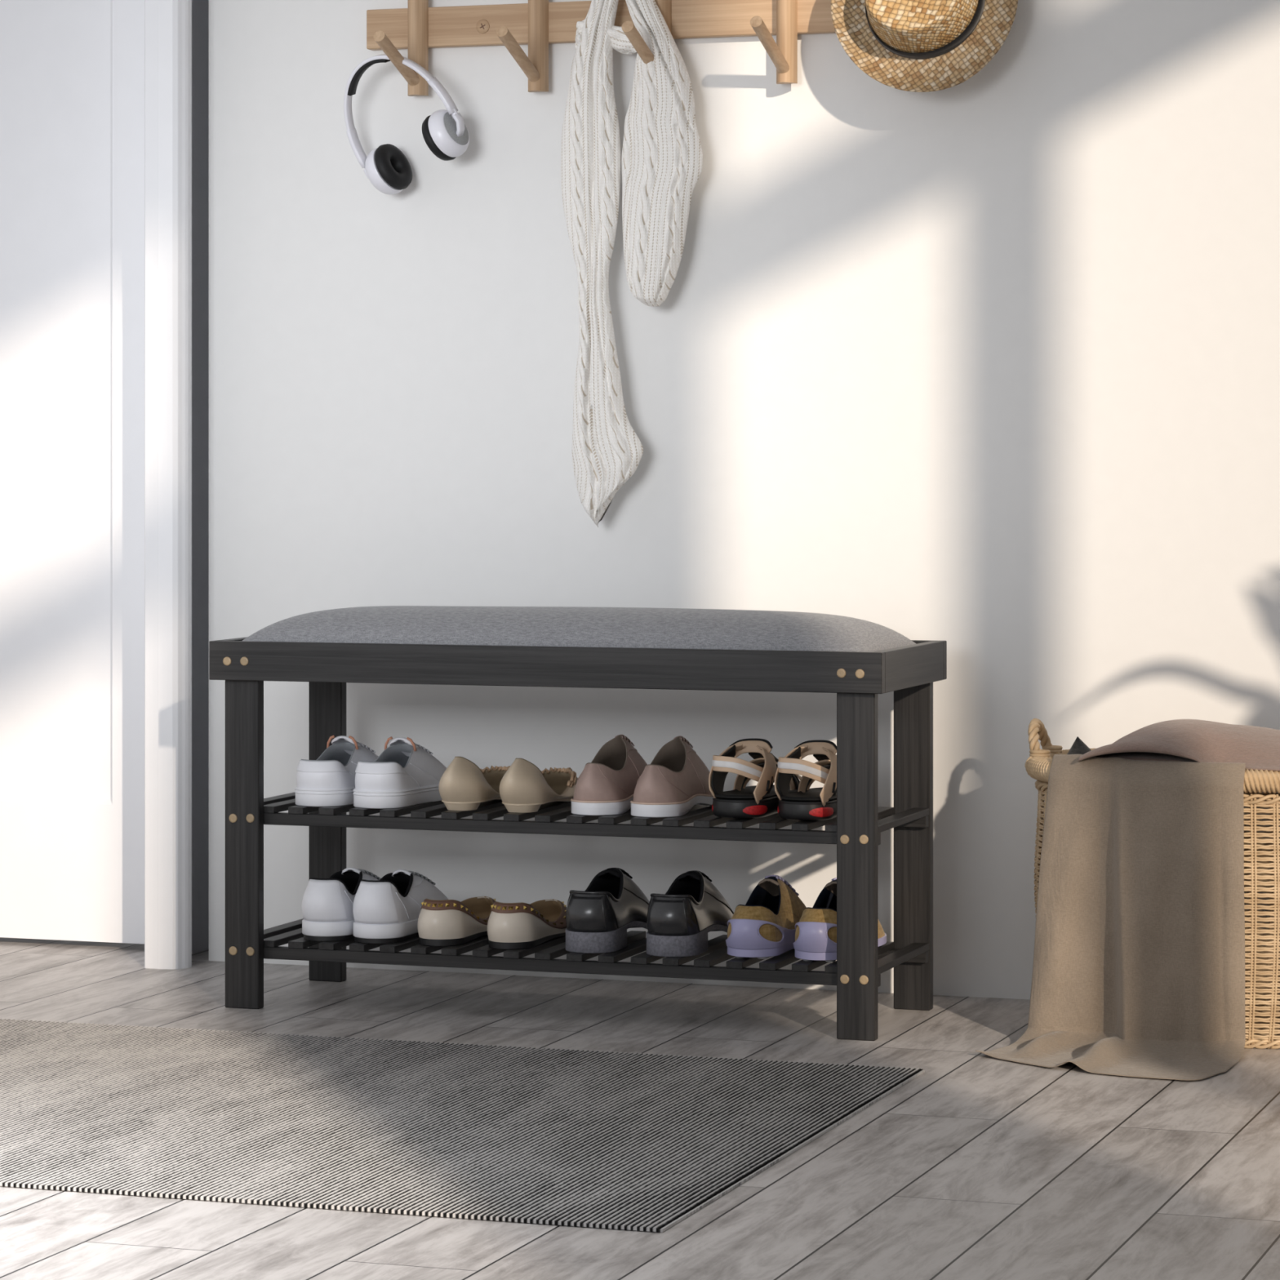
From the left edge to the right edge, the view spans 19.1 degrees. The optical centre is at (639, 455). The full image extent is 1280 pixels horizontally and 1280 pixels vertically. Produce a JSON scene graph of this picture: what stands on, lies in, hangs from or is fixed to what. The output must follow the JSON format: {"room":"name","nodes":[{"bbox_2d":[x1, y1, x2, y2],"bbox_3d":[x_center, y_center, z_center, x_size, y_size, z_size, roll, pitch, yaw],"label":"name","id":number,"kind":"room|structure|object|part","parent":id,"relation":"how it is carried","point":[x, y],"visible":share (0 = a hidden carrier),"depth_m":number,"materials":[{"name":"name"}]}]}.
{"room":"home entryway","nodes":[
{"label":"home entryway","id":0,"kind":"room"},
{"bbox_2d":[0,937,1279,1279],"bbox_3d":[-1.824,0.734,1.852,6.950,0.080,7.650,0,0,19],"label":"floor","id":1,"kind":"structure","parent":0,"point":[980,1166],"depth_m":3.70,"materials":[{"name":"grey wood"}]},
{"bbox_2d":[0,1017,924,1232],"bbox_3d":[-0.575,0.691,4.079,1.574,0.005,0.932,0,0,19],"label":"rug","id":2,"kind":"object","parent":1,"relation":"on","point":[602,1140],"visible":1,"depth_m":3.92,"materials":[{"name":"grey carpet"}]},
{"bbox_2d":[208,605,946,1040],"bbox_3d":[-0.078,0.443,4.760,0.872,0.503,0.313,0,0,19],"label":"bench","id":3,"kind":"object","parent":1,"relation":"on","point":[858,660],"visible":0.88,"depth_m":4.67,"materials":[{"name":"black wood"}]},
{"bbox_3d":[-0.482,0.257,4.899,0.016,0.048,0.279,0,0,19],"label":"rail","id":4,"kind":"part","parent":3,"relation":"part of","materials":[{"name":"black wood"}]},
{"bbox_3d":[-0.497,0.488,4.765,0.047,0.412,0.016,0,0,19],"label":"leg","id":5,"kind":"part","parent":3,"relation":"part of","materials":[{"name":"black wood"}]},
{"bbox_3d":[-0.413,0.488,5.012,0.047,0.412,0.018,0,0,19],"label":"leg","id":6,"kind":"part","parent":3,"relation":"part of","materials":[{"name":"black wood"}]},
{"bbox_2d":[294,734,377,806],"bbox_3d":[-0.373,0.400,4.872,0.094,0.084,0.243,0,0,19],"label":"sneaker","id":7,"kind":"object","parent":3,"relation":"on","point":[327,780],"visible":0.81,"depth_m":4.77,"materials":[{"name":"white leather"}]},
{"bbox_2d":[302,867,380,941],"bbox_3d":[-0.365,0.569,4.868,0.086,0.082,0.249,0,0,19],"label":"sneaker","id":8,"kind":"object","parent":3,"relation":"on","point":[327,904],"visible":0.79,"depth_m":4.76,"materials":[{"name":"white leather"}]},
{"bbox_3d":[-0.401,0.559,4.764,0.060,0.051,0.030,0,0,19],"label":"heel panel","id":9,"kind":"part","parent":8,"relation":"part of","materials":[{"name":"white leather"}]},
{"bbox_2d":[352,736,446,808],"bbox_3d":[-0.298,0.400,4.846,0.094,0.084,0.243,0,0,19],"label":"sneaker","id":10,"kind":"object","parent":3,"relation":"on","point":[406,774],"visible":0.93,"depth_m":4.76,"materials":[{"name":"white leather"}]},
{"bbox_2d":[352,869,448,943],"bbox_3d":[-0.299,0.569,4.845,0.086,0.082,0.249,0,0,19],"label":"sneaker","id":11,"kind":"object","parent":3,"relation":"on","point":[386,910],"visible":0.92,"depth_m":4.74,"materials":[{"name":"white leather"}]},
{"bbox_3d":[-0.335,0.559,4.741,0.060,0.051,0.030,0,0,19],"label":"heel panel","id":12,"kind":"part","parent":11,"relation":"part of","materials":[{"name":"white leather"}]},
{"bbox_2d":[417,896,495,946],"bbox_3d":[-0.219,0.581,4.817,0.073,0.056,0.244,0,0,19],"label":"flat shoe","id":13,"kind":"object","parent":3,"relation":"on","point":[446,922],"visible":0.79,"depth_m":4.72,"materials":[{"name":"beige leather"}]},
{"bbox_3d":[-0.226,0.575,4.797,0.073,0.043,0.190,0,0,19],"label":"collar trim","id":14,"kind":"part","parent":13,"relation":"part of","materials":[{"name":"brown leather"}]},
{"bbox_2d":[438,756,510,810],"bbox_3d":[-0.196,0.407,4.797,0.073,0.067,0.250,0,0,19],"label":"flat shoe","id":15,"kind":"object","parent":3,"relation":"on","point":[464,785],"visible":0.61,"depth_m":4.70,"materials":[{"name":"leather"}]},
{"bbox_2d":[487,898,567,949],"bbox_3d":[-0.131,0.581,4.787,0.073,0.056,0.244,0,0,19],"label":"flat shoe","id":16,"kind":"object","parent":3,"relation":"on","point":[510,926],"visible":0.87,"depth_m":4.69,"materials":[{"name":"brown leather"}]},
{"bbox_3d":[-0.138,0.575,4.767,0.073,0.043,0.190,0,0,19],"label":"collar trim","id":17,"kind":"part","parent":16,"relation":"part of","materials":[{"name":"brown leather"}]},
{"bbox_2d":[499,758,577,813],"bbox_3d":[-0.120,0.407,4.771,0.073,0.067,0.250,0,0,19],"label":"flat shoe","id":18,"kind":"object","parent":3,"relation":"on","point":[523,788],"visible":0.87,"depth_m":4.68,"materials":[{"name":"beige leather"}]},
{"bbox_3d":[-0.125,0.257,4.621,0.872,0.048,0.016,0,0,19],"label":"rail","id":19,"kind":"part","parent":3,"relation":"part of","materials":[{"name":"black wood"}]},
{"bbox_3d":[-0.114,0.625,4.651,0.843,0.014,0.015,0,0,19],"label":"shelf rail","id":20,"kind":"part","parent":3,"relation":"part of","materials":[{"name":"black wood"}]},
{"bbox_3d":[-0.114,0.457,4.651,0.843,0.014,0.015,0,0,19],"label":"shelf rail","id":21,"kind":"part","parent":3,"relation":"part of","materials":[{"name":"black wood"}]},
{"bbox_2d":[242,605,915,652],"bbox_3d":[-0.079,0.218,4.762,0.820,0.053,0.276,0,0,19],"label":"seat cushion","id":22,"kind":"object","parent":3,"relation":"on","point":[380,628],"depth_m":4.65,"materials":[{"name":"grey fabric"}]},
{"bbox_2d":[565,867,649,953],"bbox_3d":[-0.030,0.563,4.758,0.085,0.092,0.254,0,0,19],"label":"shoe","id":23,"kind":"object","parent":3,"relation":"on","point":[598,917],"visible":0.94,"depth_m":4.65,"materials":[{"name":"black leather"}]},
{"bbox_2d":[570,734,647,815],"bbox_3d":[-0.024,0.396,4.754,0.081,0.091,0.248,0,0,19],"label":"shoe","id":24,"kind":"object","parent":3,"relation":"on","point":[606,785],"visible":0.85,"depth_m":4.66,"materials":[{"name":"leather"}]},
{"bbox_2d":[630,736,713,817],"bbox_3d":[0.049,0.396,4.729,0.081,0.091,0.248,0,0,19],"label":"shoe","id":25,"kind":"object","parent":3,"relation":"on","point":[676,780],"visible":0.94,"depth_m":4.65,"materials":[{"name":"leather"}]},
{"bbox_2d":[646,870,733,956],"bbox_3d":[0.071,0.563,4.723,0.085,0.092,0.254,0,0,19],"label":"shoe","id":26,"kind":"object","parent":3,"relation":"on","point":[679,921],"visible":0.98,"depth_m":4.62,"materials":[{"name":"black leather"}]},
{"bbox_2d":[708,737,801,818],"bbox_3d":[0.150,0.394,4.694,0.084,0.092,0.244,0,0,19],"label":"sandal","id":27,"kind":"object","parent":3,"relation":"on","point":[761,800],"visible":0.88,"depth_m":4.60,"materials":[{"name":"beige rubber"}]},
{"bbox_2d":[725,875,806,959],"bbox_3d":[0.166,0.564,4.684,0.086,0.091,0.252,0,0,19],"label":"shoe","id":28,"kind":"object","parent":3,"relation":"on","point":[764,927],"visible":0.94,"depth_m":4.59,"materials":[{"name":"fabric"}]},
{"bbox_3d":[-0.041,0.625,4.867,0.843,0.014,0.016,0,0,19],"label":"shelf rail","id":29,"kind":"part","parent":3,"relation":"part of","materials":[{"name":"black wood"}]},
{"bbox_2d":[774,740,836,820],"bbox_3d":[0.229,0.394,4.667,0.084,0.092,0.244,0,0,19],"label":"sandal","id":30,"kind":"object","parent":3,"relation":"on","point":[807,803],"visible":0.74,"depth_m":4.57,"materials":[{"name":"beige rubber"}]},
{"bbox_2d":[793,877,886,962],"bbox_3d":[0.245,0.564,4.657,0.086,0.091,0.252,0,0,19],"label":"shoe","id":31,"kind":"object","parent":3,"relation":"on","point":[815,933],"visible":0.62,"depth_m":4.55,"materials":[{"name":"purple leather"}]},
{"bbox_3d":[0.258,0.488,4.508,0.047,0.412,0.016,0,0,19],"label":"leg","id":32,"kind":"part","parent":3,"relation":"part of","materials":[{"name":"black wood"}]},
{"bbox_3d":[-0.041,0.457,4.867,0.843,0.014,0.016,0,0,19],"label":"shelf rail","id":33,"kind":"part","parent":3,"relation":"part of","materials":[{"name":"black wood"}]},
{"bbox_3d":[0.328,0.257,4.623,0.016,0.048,0.279,0,0,19],"label":"rail","id":34,"kind":"part","parent":3,"relation":"part of","materials":[{"name":"black wood"}]},
{"bbox_3d":[0.343,0.488,4.755,0.047,0.412,0.018,0,0,19],"label":"leg","id":35,"kind":"part","parent":3,"relation":"part of","materials":[{"name":"black wood"}]},
{"bbox_3d":[-0.030,0.257,4.901,0.872,0.048,0.016,0,0,19],"label":"rail","id":36,"kind":"part","parent":3,"relation":"part of","materials":[{"name":"black wood"}]},
{"bbox_2d":[1024,718,1279,1048],"bbox_3d":[0.699,0.508,4.567,0.470,0.373,0.330,0,0,19],"label":"wicker basket","id":37,"kind":"object","parent":1,"relation":"on","point":[1262,1023],"visible":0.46,"depth_m":4.41,"materials":[{"name":"wicker"}]},
{"bbox_3d":[0.495,0.350,4.637,0.037,0.057,0.090,0,0,19],"label":"handle","id":38,"kind":"part","parent":37,"relation":"part of","materials":[{"name":"wicker"}]},
{"bbox_2d":[1066,736,1091,754],"bbox_3d":[0.532,0.359,4.543,0.055,0.042,0.054,0,0,19],"label":"cloth","id":39,"kind":"object","parent":37,"relation":"in","point":[1078,747],"visible":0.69,"depth_m":4.55,"materials":[{"name":"black fabric"}]},
{"bbox_2d":[975,754,1245,1080],"bbox_3d":[0.556,0.524,4.369,0.291,0.338,0.256,0,0,32],"label":"throw","id":40,"kind":"object","parent":37,"relation":"on","point":[1139,964],"visible":1,"depth_m":4.40,"materials":[{"name":"beige fabric"}]},
{"bbox_2d":[1077,719,1279,771],"bbox_3d":[0.702,0.347,4.547,0.317,0.058,0.288,0,0,19],"label":"pillow","id":41,"kind":"object","parent":37,"relation":"in","point":[1197,740],"visible":0.84,"depth_m":4.46,"materials":[{"name":"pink fabric"}]},
{"bbox_2d":[208,0,1279,1008],"bbox_3d":[-0.646,-1.156,5.301,6.950,3.700,0.140,0,0,19],"label":"wall","id":42,"kind":"structure","parent":0,"point":[986,365],"depth_m":4.94,"materials":[{"name":"paint"}]},
{"bbox_2d":[0,0,144,943],"bbox_3d":[-1.104,-0.351,5.439,0.994,2.070,0.099,0,0,19],"label":"door","id":43,"kind":"structure","parent":42,"relation":"in","point":[72,72],"depth_m":5.36,"materials":[{"name":"white paint"}]},
{"bbox_2d":[144,0,191,968],"bbox_3d":[-0.640,-1.156,5.138,0.057,3.700,0.032,0,0,19],"label":"trim","id":44,"kind":"structure","parent":42,"relation":"attached to","point":[167,23],"depth_m":5.13,"materials":[{"name":"white paint"}]},
{"bbox_2d":[191,0,208,954],"bbox_3d":[-0.599,-1.156,5.282,0.060,3.700,0.266,0,0,19],"label":"trim","id":45,"kind":"structure","parent":42,"relation":"attached to","point":[200,8],"depth_m":5.30,"materials":[{"name":"grey paint"}]},
{"bbox_2d":[366,0,835,96],"bbox_3d":[0.005,-0.604,4.920,0.831,0.244,0.160,0,0,19],"label":"coat rack","id":46,"kind":"object","parent":42,"relation":"attached to","point":[417,28],"visible":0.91,"depth_m":5.01,"materials":[{"name":"brown wood"}]},
{"bbox_2d":[343,53,469,194],"bbox_3d":[-0.310,-0.441,5.050,0.174,0.184,0.081,0,0,32],"label":"headphones","id":47,"kind":"object","parent":46,"relation":"hanging from","point":[445,132],"visible":1,"depth_m":5.04,"materials":[{"name":"white plastic"}]},
{"bbox_2d":[364,147,402,194],"bbox_3d":[-0.341,-0.380,5.077,0.045,0.064,0.066,0,0,19],"label":"ear cup","id":48,"kind":"object","parent":47,"relation":"on","point":[383,166],"depth_m":5.05,"materials":[{"name":"white"}]},
{"bbox_2d":[427,109,469,157],"bbox_3d":[-0.252,-0.426,5.020,0.045,0.064,0.066,0,0,19],"label":"ear cup","id":49,"kind":"object","parent":47,"relation":"on","point":[448,136],"depth_m":5.00,"materials":[{"name":"white plastic"}]},
{"bbox_3d":[-0.300,-0.604,5.076,0.027,0.244,0.022,0,0,19],"label":"post","id":50,"kind":"part","parent":46,"relation":"part of","materials":[{"name":"brown wood"}]},
{"bbox_3d":[-0.137,-0.604,5.021,0.027,0.244,0.022,0,0,19],"label":"post","id":51,"kind":"part","parent":46,"relation":"part of","materials":[{"name":"brown wood"}]},
{"bbox_2d":[560,0,702,527],"bbox_3d":[-0.013,-0.281,4.951,0.197,0.752,0.049,0,0,20],"label":"scarf","id":52,"kind":"object","parent":46,"relation":"hanging from","point":[662,154],"visible":0.99,"depth_m":4.95,"materials":[{"name":"white fabric"}]},
{"bbox_3d":[0.025,-0.604,4.965,0.027,0.244,0.022,0,0,19],"label":"post","id":53,"kind":"part","parent":46,"relation":"part of","materials":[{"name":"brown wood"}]},
{"bbox_3d":[0.188,-0.604,4.910,0.027,0.244,0.022,0,0,19],"label":"post","id":54,"kind":"part","parent":46,"relation":"part of","materials":[{"name":"brown wood"}]},
{"bbox_2d":[831,0,1017,92],"bbox_3d":[0.353,-0.574,4.780,0.241,0.233,0.113,0,0,19],"label":"straw hat","id":55,"kind":"object","parent":46,"relation":"hanging from","point":[914,46],"visible":1,"depth_m":4.78,"materials":[{"name":"beige wicker"}]},
{"bbox_3d":[0.351,-0.575,4.775,0.151,0.146,0.099,0,0,19],"label":"crown","id":56,"kind":"part","parent":55,"relation":"part of","materials":[{"name":"wicker"}]},
{"bbox_2d":[725,919,795,949],"bbox_3d":[0.149,0.578,4.638,0.078,0.038,0.151,0,0,19],"label":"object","id":57,"kind":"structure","parent":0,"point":[744,935],"depth_m":4.57,"materials":[{"name":"purple leather"}]},
{"bbox_2d":[793,921,836,952],"bbox_3d":[0.230,0.578,4.610,0.078,0.038,0.151,0,0,19],"label":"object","id":58,"kind":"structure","parent":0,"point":[812,938],"depth_m":4.54,"materials":[{"name":"purple leather"}]}
]}

